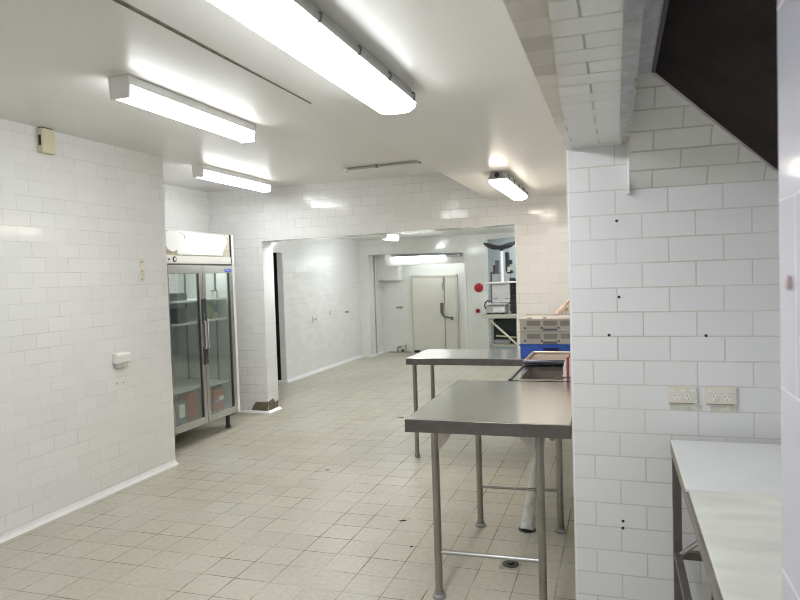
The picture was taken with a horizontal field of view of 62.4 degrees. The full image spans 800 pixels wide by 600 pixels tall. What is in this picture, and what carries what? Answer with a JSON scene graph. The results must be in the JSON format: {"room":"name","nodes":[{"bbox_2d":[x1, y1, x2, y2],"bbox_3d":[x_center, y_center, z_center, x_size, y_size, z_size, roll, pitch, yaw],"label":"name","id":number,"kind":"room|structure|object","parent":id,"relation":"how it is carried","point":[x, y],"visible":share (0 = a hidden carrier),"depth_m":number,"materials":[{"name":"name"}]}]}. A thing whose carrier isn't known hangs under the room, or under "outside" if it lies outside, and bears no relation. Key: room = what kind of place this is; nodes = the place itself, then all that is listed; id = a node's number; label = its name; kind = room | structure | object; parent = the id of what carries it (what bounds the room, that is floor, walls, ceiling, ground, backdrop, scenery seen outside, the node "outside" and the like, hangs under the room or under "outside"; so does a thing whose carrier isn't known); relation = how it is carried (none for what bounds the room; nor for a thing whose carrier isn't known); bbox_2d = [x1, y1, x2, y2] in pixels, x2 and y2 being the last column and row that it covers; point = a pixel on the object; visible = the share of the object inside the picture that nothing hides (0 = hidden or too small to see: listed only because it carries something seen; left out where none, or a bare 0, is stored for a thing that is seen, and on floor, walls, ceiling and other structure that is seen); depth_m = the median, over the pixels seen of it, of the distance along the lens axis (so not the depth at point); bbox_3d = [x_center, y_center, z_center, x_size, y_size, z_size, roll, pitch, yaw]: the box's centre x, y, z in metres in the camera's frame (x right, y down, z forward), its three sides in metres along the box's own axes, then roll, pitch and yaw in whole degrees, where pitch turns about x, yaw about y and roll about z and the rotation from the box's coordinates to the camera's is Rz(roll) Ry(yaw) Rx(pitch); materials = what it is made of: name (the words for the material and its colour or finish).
{"room":"commercial kitchen","nodes":[
{"label":"commercial kitchen","id":0,"kind":"room"},
{"bbox_2d":[0,118,175,535],"bbox_3d":[-3.681,0.280,2.294,1.004,2.700,7.638,-1,2,18],"label":"wall","id":1,"kind":"structure","parent":0,"point":[77,222],"depth_m":4.78,"materials":[{"name":"tile"}]},
{"bbox_2d":[37,127,54,154],"bbox_3d":[-2.423,-1.088,4.518,0.049,0.174,0.110,-1,2,18],"label":"box","id":2,"kind":"object","parent":1,"relation":"attached to","point":[45,136],"visible":1,"depth_m":4.49,"materials":[{"name":"beige plastic"}]},
{"bbox_2d":[0,460,176,543],"bbox_3d":[-3.137,1.596,2.228,0.024,0.040,7.530,-1,2,18],"label":"baseboard","id":3,"kind":"structure","parent":1,"relation":"attached to","point":[16,532],"depth_m":4.77,"materials":[{"name":"white tile"}]},
{"bbox_2d":[114,380,125,386],"bbox_3d":[-2.196,0.654,5.181,0.006,0.040,0.130,-1,2,18],"label":"screw mark","id":4,"kind":"object","parent":1,"relation":"attached to","point":[122,382],"visible":1,"depth_m":5.18,"materials":[{"name":"white plastic"}]},
{"bbox_2d":[112,352,130,368],"bbox_3d":[-2.177,0.470,5.164,0.057,0.117,0.145,-1,2,18],"label":"soap holder","id":5,"kind":"object","parent":1,"relation":"attached to","point":[121,359],"visible":1,"depth_m":5.13,"materials":[{"name":"white plastic"}]},
{"bbox_2d":[139,259,144,281],"bbox_3d":[-2.126,-0.245,5.444,0.006,0.190,0.055,-1,2,18],"label":"screw patch","id":6,"kind":"object","parent":1,"relation":"attached to","point":[141,261],"visible":1,"depth_m":5.44,"materials":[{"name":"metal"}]},
{"bbox_2d":[163,184,209,255],"bbox_3d":[-2.701,0.061,7.232,0.250,2.700,2.367,-1,2,18],"label":"wall","id":7,"kind":"structure","parent":0,"point":[186,209],"depth_m":7.61,"materials":[{"name":"tile"}]},
{"bbox_2d":[0,0,439,191],"bbox_3d":[-2.296,-1.208,3.015,3.700,0.170,10.005,-1,2,18],"label":"ceiling","id":8,"kind":"structure","parent":0,"point":[58,58],"depth_m":3.95,"materials":[{"name":"paint"}]},
{"bbox_2d":[108,74,255,142],"bbox_3d":[-1.263,-1.135,4.031,0.131,0.118,1.270,-1,2,18],"label":"ceiling light","id":9,"kind":"object","parent":8,"relation":"attached to","point":[126,88],"visible":1,"depth_m":3.81,"materials":[{"name":"white paint"}]},
{"bbox_2d":[130,75,254,130],"bbox_3d":[-1.264,-1.169,4.029,0.125,0.050,1.246,-1,2,18],"label":"fluorescent tube","id":10,"kind":"object","parent":9,"relation":"on","point":[136,84],"depth_m":3.88,"materials":[{"name":"white paint"}]},
{"bbox_2d":[191,164,270,191],"bbox_3d":[-1.677,-1.224,6.706,0.126,0.118,1.260,-1,2,18],"label":"ceiling light","id":11,"kind":"object","parent":8,"relation":"attached to","point":[202,171],"visible":1,"depth_m":6.53,"materials":[{"name":"white paint"}]},
{"bbox_2d":[204,164,269,184],"bbox_3d":[-1.678,-1.258,6.705,0.120,0.050,1.236,-1,2,18],"label":"fluorescent tube","id":12,"kind":"object","parent":11,"relation":"on","point":[211,170],"depth_m":6.59,"materials":[{"name":"white paint"}]},
{"bbox_2d":[343,161,420,174],"bbox_3d":[0.036,-1.289,6.310,1.331,0.066,0.068,-1,2,25],"label":"pipe","id":13,"kind":"object","parent":8,"relation":"attached to","point":[346,171],"visible":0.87,"depth_m":6.42,"materials":[{"name":"white plastic"}]},
{"bbox_2d":[273,253,280,380],"bbox_3d":[-2.768,0.082,10.709,2.050,2.400,0.200,-1,2,18],"label":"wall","id":14,"kind":"structure","parent":0,"point":[274,254],"depth_m":10.33,"materials":[{"name":"black"}]},
{"bbox_2d":[273,241,281,252],"bbox_3d":[-2.144,-0.881,9.228,0.095,0.405,1.855,-1,2,18],"label":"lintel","id":15,"kind":"object","parent":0,"point":[277,246],"visible":0.14,"depth_m":9.97,"materials":[{"name":"paint"}]},
{"bbox_2d":[0,352,575,599],"bbox_3d":[-1.148,1.469,6.031,8.400,0.120,16.200,-1,2,18],"label":"floor","id":16,"kind":"structure","parent":0,"point":[250,509],"depth_m":4.45,"materials":[{"name":"tile"}]},
{"bbox_2d":[165,230,239,434],"bbox_3d":[-2.283,0.371,6.765,0.745,2.090,1.169,-1,2,18],"label":"fridge","id":17,"kind":"object","parent":16,"relation":"on","point":[204,350],"visible":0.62,"depth_m":7.14,"materials":[{"name":"metal"}]},
{"bbox_2d":[169,293,186,301],"bbox_3d":[-2.270,-0.027,6.579,0.180,0.082,0.240,-1,2,18],"label":"tin","id":18,"kind":"object","parent":17,"relation":"on","point":[173,296],"visible":0.7,"depth_m":6.53,"materials":[{"name":"grey metal"}]},
{"bbox_2d":[170,308,187,323],"bbox_3d":[-2.228,0.158,6.601,0.208,0.146,0.206,-3,3,-31],"label":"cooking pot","id":19,"kind":"object","parent":17,"relation":"on","point":[177,315],"visible":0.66,"depth_m":6.52,"materials":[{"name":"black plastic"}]},
{"bbox_2d":[174,400,187,424],"bbox_3d":[-2.197,1.104,6.489,0.134,0.218,0.210,-1,2,18],"label":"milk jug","id":20,"kind":"object","parent":17,"relation":"in","point":[181,410],"visible":0.68,"depth_m":6.46,"materials":[{"name":"white plastic"}]},
{"bbox_2d":[170,300,195,303],"bbox_3d":[-2.406,0.026,6.505,0.565,0.022,0.526,-1,2,18],"label":"shelf","id":21,"kind":"object","parent":17,"relation":"attached to","point":[187,301],"depth_m":6.46,"materials":[{"name":"white metal"}]},
{"bbox_2d":[171,322,196,326],"bbox_3d":[-2.399,0.246,6.514,0.565,0.022,0.526,-1,2,18],"label":"shelf","id":22,"kind":"object","parent":17,"relation":"attached to","point":[188,323],"depth_m":6.46,"materials":[{"name":"white metal"}]},
{"bbox_2d":[174,386,199,394],"bbox_3d":[-2.379,0.898,6.538,0.565,0.022,0.526,-1,2,18],"label":"shelf","id":23,"kind":"object","parent":17,"relation":"attached to","point":[177,389],"depth_m":6.59,"materials":[{"name":"white metal"}]},
{"bbox_2d":[179,390,199,420],"bbox_3d":[-2.136,1.067,6.691,0.125,0.274,0.165,-1,2,18],"label":"carton","id":24,"kind":"object","parent":17,"relation":"in","point":[192,397],"visible":0.64,"depth_m":6.64,"materials":[{"name":"red cardboard"}]},
{"bbox_2d":[173,379,228,389],"bbox_3d":[-2.212,0.894,7.045,0.565,0.022,0.527,-1,2,18],"label":"shelf","id":25,"kind":"object","parent":17,"relation":"attached to","point":[185,382],"depth_m":7.10,"materials":[{"name":"white metal"}]},
{"bbox_2d":[186,297,225,301],"bbox_3d":[-2.241,-0.002,7.011,0.565,0.022,0.527,-1,2,18],"label":"shelf","id":26,"kind":"object","parent":17,"relation":"attached to","point":[219,299],"depth_m":7.19,"materials":[{"name":"white metal"}]},
{"bbox_2d":[188,317,226,322],"bbox_3d":[-2.234,0.214,7.019,0.565,0.022,0.527,-1,2,18],"label":"shelf","id":27,"kind":"object","parent":17,"relation":"attached to","point":[190,319],"depth_m":7.12,"materials":[{"name":"white metal"}]},
{"bbox_2d":[207,304,211,317],"bbox_3d":[-2.043,0.118,6.972,0.104,0.146,0.119,-1,2,18],"label":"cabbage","id":28,"kind":"object","parent":17,"relation":"on","point":[209,308],"visible":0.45,"depth_m":6.94,"materials":[{"name":"green plant"}]},
{"bbox_2d":[209,312,217,318],"bbox_3d":[-2.005,0.165,7.100,0.050,0.064,0.105,-1,2,18],"label":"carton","id":29,"kind":"object","parent":17,"relation":"on","point":[214,314],"visible":0.83,"depth_m":7.08,"materials":[{"name":"green cardboard"}]},
{"bbox_2d":[211,290,217,297],"bbox_3d":[-2.001,-0.064,7.111,0.072,0.087,0.071,-1,2,18],"label":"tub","id":30,"kind":"object","parent":17,"relation":"on","point":[213,292],"visible":0.91,"depth_m":7.08,"materials":[{"name":"plastic"}]},
{"bbox_2d":[210,388,223,411],"bbox_3d":[-1.984,1.071,7.098,0.160,0.224,0.187,-1,2,18],"label":"pack","id":31,"kind":"object","parent":17,"relation":"in","point":[217,396],"visible":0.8,"depth_m":7.05,"materials":[{"name":"red cardboard"}]},
{"bbox_2d":[210,385,221,389],"bbox_3d":[-2.001,0.943,7.101,0.110,0.032,0.150,-1,2,18],"label":"carton","id":32,"kind":"object","parent":31,"relation":"on","point":[215,387],"visible":0.64,"depth_m":7.07,"materials":[{"name":"grey cardboard"}]},
{"bbox_2d":[389,345,410,352],"bbox_3d":[-0.004,1.005,13.619,0.450,0.160,0.060,-1,2,18],"label":"pipe stub","id":33,"kind":"object","parent":16,"relation":"on","point":[402,350],"visible":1,"depth_m":13.59,"materials":[{"name":"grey metal"}]},
{"bbox_2d":[406,349,525,457],"bbox_3d":[1.008,0.910,5.779,1.768,0.880,0.672,-1,2,18],"label":"steel table","id":34,"kind":"object","parent":16,"relation":"on","point":[475,357],"visible":0.4,"depth_m":5.74,"materials":[{"name":"silver metal"}]},
{"bbox_2d":[519,344,569,356],"bbox_3d":[1.305,0.411,5.642,0.512,0.105,0.420,-1,2,18],"label":"plastic crate","id":35,"kind":"object","parent":34,"relation":"on","point":[525,349],"visible":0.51,"depth_m":5.48,"materials":[{"name":"blue plastic"}]},
{"bbox_2d":[519,331,569,343],"bbox_3d":[1.302,0.303,5.639,0.512,0.105,0.418,-1,2,18],"label":"plastic crate","id":36,"kind":"object","parent":35,"relation":"on","point":[526,337],"visible":0.66,"depth_m":5.46,"materials":[{"name":"grey plastic"}]},
{"bbox_2d":[519,314,569,330],"bbox_3d":[1.300,0.191,5.637,0.510,0.114,0.419,-1,2,18],"label":"plastic crate","id":37,"kind":"object","parent":36,"relation":"on","point":[530,322],"visible":0.76,"depth_m":5.47,"materials":[{"name":"beige plastic"}]},
{"bbox_2d":[556,300,569,314],"bbox_3d":[1.447,0.042,5.581,0.243,0.180,0.151,-1,2,18],"label":"plastic bag","id":38,"kind":"object","parent":37,"relation":"on","point":[565,307],"visible":0.25,"depth_m":5.54,"materials":[{"name":"beige plastic"}]},
{"bbox_2d":[405,380,571,599],"bbox_3d":[0.587,0.994,3.665,0.794,0.900,1.189,-1,2,18],"label":"steel table","id":39,"kind":"object","parent":16,"relation":"on","point":[532,412],"visible":0.97,"depth_m":3.25,"materials":[{"name":"silver metal"}]},
{"bbox_2d":[481,312,517,349],"bbox_3d":[1.857,0.671,11.454,0.760,0.875,0.600,-1,2,18],"label":"stand","id":40,"kind":"object","parent":16,"relation":"on","point":[493,316],"visible":0.48,"depth_m":11.23,"materials":[{"name":"metal"}]},
{"bbox_2d":[483,241,516,313],"bbox_3d":[1.791,-0.379,11.340,0.677,1.235,0.522,-1,2,18],"label":"machine","id":41,"kind":"object","parent":40,"relation":"on","point":[503,287],"visible":0.84,"depth_m":11.25,"materials":[{"name":"silver plastic"}]},
{"bbox_2d":[483,241,514,249],"bbox_3d":[1.690,-0.922,11.200,0.554,0.134,0.245,-1,2,18],"label":"tray","id":42,"kind":"object","parent":41,"relation":"on","point":[491,246],"depth_m":11.12,"materials":[{"name":"black plastic"}]},
{"bbox_2d":[494,339,510,343],"bbox_3d":[1.761,0.715,11.335,0.270,0.079,0.110,-1,2,18],"label":"metal pan","id":43,"kind":"object","parent":40,"relation":"on","point":[496,341],"visible":0.92,"depth_m":11.29,"materials":[{"name":"silver metal"}]},
{"bbox_2d":[493,318,516,342],"bbox_3d":[1.855,0.535,11.517,0.400,0.419,0.270,-1,2,18],"label":"tub","id":44,"kind":"object","parent":40,"relation":"on","point":[508,325],"visible":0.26,"depth_m":11.38,"materials":[{"name":"plastic"}]},
{"bbox_2d":[492,342,517,345],"bbox_3d":[1.852,0.762,11.481,0.510,0.030,0.520,-1,2,18],"label":"shelf","id":45,"kind":"object","parent":40,"relation":"attached to","point":[514,343],"depth_m":11.24,"materials":[{"name":"metal"}]},
{"bbox_2d":[499,560,521,570],"bbox_3d":[0.605,1.437,3.606,0.114,0.018,0.120,-1,2,18],"label":"floor drain","id":46,"kind":"object","parent":16,"relation":"on","point":[505,564],"visible":0.89,"depth_m":3.59,"materials":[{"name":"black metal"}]},
{"bbox_2d":[518,438,554,532],"bbox_3d":[0.886,1.130,4.258,0.107,0.603,0.529,-1,3,31],"label":"drain pipe","id":47,"kind":"object","parent":16,"relation":"on","point":[528,516],"visible":0.44,"depth_m":4.12,"materials":[{"name":"grey plastic"}]},
{"bbox_2d":[508,364,570,504],"bbox_3d":[1.229,0.929,4.717,0.706,0.909,1.165,-1,2,18],"label":"sink","id":48,"kind":"object","parent":16,"relation":"on","point":[531,373],"visible":0.09,"depth_m":4.77,"materials":[{"name":"metal"}]},
{"bbox_2d":[524,370,563,379],"bbox_3d":[1.003,0.663,4.528,0.285,0.276,0.568,-1,2,18],"label":"basin","id":49,"kind":"object","parent":48,"relation":"in","point":[529,374],"depth_m":4.79,"materials":[{"name":"metal"}]},
{"bbox_2d":[523,351,569,364],"bbox_3d":[1.276,0.440,5.016,0.604,0.037,0.562,-1,2,18],"label":"tray","id":50,"kind":"object","parent":48,"relation":"on","point":[535,357],"visible":0.56,"depth_m":5.12,"materials":[{"name":"metal"}]},
{"bbox_2d":[562,354,570,376],"bbox_3d":[1.217,0.394,4.484,0.224,0.190,0.459,-1,2,18],"label":"tea towel","id":51,"kind":"object","parent":48,"relation":"on","point":[566,371],"visible":0.28,"depth_m":4.35,"materials":[{"name":"fabric"}]},
{"bbox_2d":[670,444,722,599],"bbox_3d":[1.194,1.052,1.819,0.705,0.885,1.620,-1,2,18],"label":"bench","id":52,"kind":"object","parent":16,"relation":"on","point":[681,585],"visible":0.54,"depth_m":2.57,"materials":[{"name":"metal"}]},
{"bbox_2d":[670,440,781,494],"bbox_3d":[1.336,0.581,2.278,0.706,0.010,0.633,-1,2,18],"label":"countertop","id":53,"kind":"structure","parent":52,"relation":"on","point":[754,468],"depth_m":2.31,"materials":[{"name":"silver metal"}]},
{"bbox_2d":[689,489,782,599],"bbox_3d":[1.087,0.618,1.505,0.697,0.011,0.987,-1,2,18],"label":"countertop","id":54,"kind":"structure","parent":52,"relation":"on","point":[742,532],"depth_m":1.68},
{"bbox_2d":[277,238,361,379],"bbox_3d":[-1.320,-0.001,11.684,0.095,2.400,3.240,-1,2,18],"label":"wall","id":55,"kind":"structure","parent":0,"point":[316,277],"depth_m":11.27,"materials":[{"name":"tile"}]},
{"bbox_2d":[286,354,362,382],"bbox_3d":[-1.237,1.174,11.650,0.040,0.050,3.160,-1,2,18],"label":"baseboard","id":56,"kind":"structure","parent":55,"relation":"attached to","point":[360,355],"depth_m":11.35,"materials":[{"name":"white tile"}]},
{"bbox_2d":[123,0,566,199],"bbox_3d":[0.590,-1.099,1.939,2.450,0.490,9.750,-1,2,18],"label":"ceiling","id":57,"kind":"structure","parent":0,"point":[481,108],"depth_m":2.55,"materials":[{"name":"paint"}]},
{"bbox_2d":[113,0,310,103],"bbox_3d":[-0.714,-0.809,1.907,0.026,0.006,2.050,-1,2,18],"label":"trim","id":58,"kind":"structure","parent":57,"relation":"attached to","point":[121,2],"depth_m":2.05,"materials":[{"name":"grey metal"}]},
{"bbox_2d":[208,0,416,113],"bbox_3d":[-0.212,-0.784,2.117,0.189,0.099,1.360,-1,2,18],"label":"ceiling light","id":59,"kind":"object","parent":57,"relation":"attached to","point":[299,28],"visible":1,"depth_m":1.95,"materials":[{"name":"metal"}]},
{"bbox_2d":[488,171,527,199],"bbox_3d":[0.930,-0.952,5.590,0.167,0.099,1.282,-1,2,18],"label":"ceiling light","id":60,"kind":"object","parent":57,"relation":"attached to","point":[500,180],"visible":1,"depth_m":5.23,"materials":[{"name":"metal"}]},
{"bbox_2d":[489,179,526,199],"bbox_3d":[0.931,-0.922,5.592,0.144,0.040,1.272,-1,2,18],"label":"diffuser","id":61,"kind":"object","parent":60,"relation":"attached to","point":[508,187],"depth_m":5.37,"materials":[{"name":"white plastic"}]},
{"bbox_2d":[503,0,628,147],"bbox_3d":[0.416,-0.713,1.531,0.256,0.239,2.630,-1,2,18],"label":"beam","id":62,"kind":"structure","parent":57,"relation":"attached to","point":[530,19],"depth_m":1.52,"materials":[{"name":"tile"}]},
{"bbox_2d":[370,255,383,353],"bbox_3d":[-0.516,0.002,13.559,0.150,2.200,0.780,-1,2,18],"label":"wall","id":63,"kind":"structure","parent":0,"point":[378,284],"depth_m":13.46,"materials":[{"name":"tile"}]},
{"bbox_2d":[373,256,377,353],"bbox_3d":[-0.495,0.110,13.336,0.031,2.000,0.026,-1,2,18],"label":"conduit","id":64,"kind":"object","parent":63,"relation":"attached to","point":[373,256],"visible":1,"depth_m":13.32,"materials":[{"name":"white metal"}]},
{"bbox_2d":[371,350,384,356],"bbox_3d":[-0.438,1.086,13.438,0.035,0.040,0.740,-1,2,18],"label":"baseboard","id":65,"kind":"structure","parent":63,"relation":"attached to","point":[383,351],"depth_m":13.40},
{"bbox_2d":[208,173,568,410],"bbox_3d":[0.548,-0.043,7.273,5.900,2.700,0.256,-1,2,18],"label":"wall","id":66,"kind":"structure","parent":0,"point":[255,220],"depth_m":7.46,"materials":[{"name":"tile"}]},
{"bbox_2d":[240,410,269,413],"bbox_3d":[-1.904,1.346,7.995,0.740,0.025,0.030,-1,2,18],"label":"baseboard","id":67,"kind":"structure","parent":66,"relation":"attached to","point":[243,411],"depth_m":7.95,"materials":[{"name":"white tile"}]},
{"bbox_2d":[268,406,281,412],"bbox_3d":[-1.516,1.333,8.015,0.035,0.025,0.300,-1,2,18],"label":"baseboard","id":68,"kind":"object","parent":66,"relation":"attached to","point":[279,407],"visible":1,"depth_m":8.02,"materials":[{"name":"white tile"}]},
{"bbox_2d":[339,226,514,239],"bbox_3d":[1.214,-1.190,9.766,6.150,0.140,4.995,-1,2,18],"label":"ceiling","id":69,"kind":"structure","parent":0,"point":[507,229],"depth_m":11.71,"materials":[{"name":"paint"}]},
{"bbox_2d":[380,234,398,240],"bbox_3d":[-0.174,-1.069,11.125,0.131,0.118,0.610,-1,2,18],"label":"ceiling light","id":70,"kind":"object","parent":69,"relation":"attached to","point":[394,237],"visible":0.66,"depth_m":11.00,"materials":[{"name":"white paint"}]},
{"bbox_2d":[384,235,397,240],"bbox_3d":[-0.173,-1.045,11.126,0.125,0.065,0.582,-1,2,18],"label":"diffuser","id":71,"kind":"object","parent":70,"relation":"attached to","point":[386,237],"depth_m":11.04,"materials":[{"name":"white plastic"}]},
{"bbox_2d":[358,233,514,356],"bbox_3d":[2.014,-0.128,12.249,6.220,2.400,0.120,-1,2,18],"label":"wall","id":72,"kind":"structure","parent":0,"point":[476,251],"depth_m":12.47,"materials":[{"name":"white paint"}]},
{"bbox_2d":[385,253,463,265],"bbox_3d":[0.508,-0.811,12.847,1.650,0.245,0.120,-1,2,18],"label":"ceiling light","id":73,"kind":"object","parent":72,"relation":"attached to","point":[437,260],"depth_m":12.81,"materials":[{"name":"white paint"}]},
{"bbox_2d":[463,252,467,348],"bbox_3d":[1.249,0.096,12.456,0.040,1.985,0.045,-1,2,18],"label":"trim","id":74,"kind":"structure","parent":72,"relation":"attached to","point":[464,253],"depth_m":12.43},
{"bbox_2d":[474,283,482,291],"bbox_3d":[1.464,-0.229,12.328,0.168,0.168,0.069,-1,2,18],"label":"bell","id":75,"kind":"object","parent":72,"relation":"attached to","point":[478,287],"visible":1,"depth_m":12.31,"materials":[{"name":"red plastic"}]},
{"bbox_2d":[382,237,516,351],"bbox_3d":[2.428,-0.166,12.918,5.850,2.400,0.150,-1,2,18],"label":"wall","id":76,"kind":"structure","parent":0,"point":[397,323],"depth_m":13.58,"materials":[{"name":"white paint"}]},
{"bbox_2d":[377,255,401,280],"bbox_3d":[-0.217,-0.673,13.550,0.450,0.530,0.250,-1,2,18],"label":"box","id":77,"kind":"structure","parent":76,"relation":"attached to","point":[384,272],"depth_m":13.45,"materials":[{"name":"white paint"}]},
{"bbox_2d":[411,274,459,352],"bbox_3d":[0.701,0.284,13.372,0.970,1.575,0.104,-1,2,18],"label":"door","id":78,"kind":"structure","parent":76,"relation":"in","point":[429,303],"depth_m":13.38,"materials":[{"name":"metal"}]},
{"bbox_2d":[566,142,780,599],"bbox_3d":[1.420,0.273,2.697,1.396,2.360,0.122,-1,2,18],"label":"wall","id":79,"kind":"structure","parent":0,"point":[678,285],"depth_m":2.76,"materials":[{"name":"tile"}]},
{"bbox_2d":[567,150,577,599],"bbox_3d":[0.751,0.408,2.867,0.014,2.120,0.013,-1,2,18],"label":"trim","id":80,"kind":"structure","parent":79,"relation":"attached to","point":[567,150],"depth_m":2.86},
{"bbox_2d":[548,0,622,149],"bbox_3d":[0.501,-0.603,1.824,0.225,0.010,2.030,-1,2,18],"label":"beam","id":81,"kind":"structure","parent":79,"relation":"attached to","point":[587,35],"depth_m":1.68,"materials":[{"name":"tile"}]},
{"bbox_2d":[668,386,696,403],"bbox_3d":[1.161,0.391,2.716,0.112,0.073,0.018,-1,2,18],"label":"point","id":82,"kind":"object","parent":79,"relation":"attached to","point":[676,394],"visible":1,"depth_m":2.71,"materials":[{"name":"plastic"}]},
{"bbox_2d":[673,393,680,399],"bbox_3d":[1.140,0.398,2.718,0.030,0.030,0.003,-1,2,18],"label":"outlet","id":83,"kind":"object","parent":82,"relation":"attached to","point":[676,396],"depth_m":2.72,"materials":[{"name":"plastic"}]},
{"bbox_2d":[685,393,692,399],"bbox_3d":[1.182,0.397,2.704,0.030,0.030,0.003,-1,2,18],"label":"outlet","id":84,"kind":"object","parent":82,"relation":"attached to","point":[688,396],"depth_m":2.70,"materials":[{"name":"plastic"}]},
{"bbox_2d":[705,386,736,405],"bbox_3d":[1.298,0.389,2.671,0.117,0.075,0.018,-1,2,18],"label":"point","id":85,"kind":"object","parent":79,"relation":"attached to","point":[713,395],"visible":1,"depth_m":2.67,"materials":[{"name":"plastic"}]},
{"bbox_2d":[711,394,718,400],"bbox_3d":[1.276,0.396,2.673,0.030,0.030,0.003,-1,2,18],"label":"outlet","id":86,"kind":"object","parent":85,"relation":"attached to","point":[714,397],"depth_m":2.67,"materials":[{"name":"plastic"}]},
{"bbox_2d":[723,394,730,401],"bbox_3d":[1.318,0.395,2.659,0.030,0.030,0.003,-1,2,18],"label":"outlet","id":87,"kind":"object","parent":85,"relation":"attached to","point":[726,397],"depth_m":2.66,"materials":[{"name":"plastic"}]},
{"bbox_2d":[628,72,778,189],"bbox_3d":[1.294,-0.675,2.403,0.870,0.435,0.430,-1,2,18],"label":"wall","id":88,"kind":"structure","parent":0,"point":[671,143],"depth_m":2.56,"materials":[{"name":"tile"}]},
{"bbox_2d":[626,141,629,194],"bbox_3d":[0.944,-0.557,2.736,0.009,0.235,0.032,-1,2,18],"label":"trim","id":89,"kind":"structure","parent":88,"relation":"attached to","point":[627,145],"depth_m":2.72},
{"bbox_2d":[620,0,644,135],"bbox_3d":[0.488,-0.616,1.390,0.038,0.085,2.400,-1,2,18],"label":"trim","id":90,"kind":"structure","parent":88,"relation":"attached to","point":[633,10],"depth_m":1.56,"materials":[{"name":"white paint"}]},
{"bbox_2d":[629,78,636,139],"bbox_3d":[0.764,-0.611,2.175,0.006,0.008,0.860,-1,2,18],"label":"trim","id":91,"kind":"structure","parent":88,"relation":"attached to","point":[635,79],"depth_m":2.04,"materials":[{"name":"grey metal"}]},
{"bbox_2d":[637,0,663,73],"bbox_3d":[0.525,-0.795,1.317,0.087,0.064,2.300,-1,2,18],"label":"trim","id":92,"kind":"structure","parent":88,"relation":"attached to","point":[652,12],"depth_m":1.97,"materials":[{"name":"grey metal"}]},
{"bbox_2d":[777,0,799,599],"bbox_3d":[0.452,0.443,-0.970,0.951,2.360,4.000,-1,2,18],"label":"wall","id":93,"kind":"structure","parent":0,"point":[788,11],"depth_m":1.00,"materials":[{"name":"white paint"}]},
{"bbox_2d":[651,0,778,174],"bbox_3d":[1.015,-0.608,1.829,0.548,0.421,1.720,-1,2,18],"label":"range hood","id":94,"kind":"object","parent":93,"relation":"attached to","point":[720,57],"visible":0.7,"depth_m":1.92,"materials":[{"name":"brown metal"}]},
{"bbox_2d":[783,275,791,289],"bbox_3d":[0.585,-0.026,0.997,0.009,0.021,0.022,-1,2,18],"label":"button","id":95,"kind":"object","parent":93,"relation":"attached to","point":[787,280],"visible":1,"depth_m":0.99,"materials":[{"name":"white plastic"}]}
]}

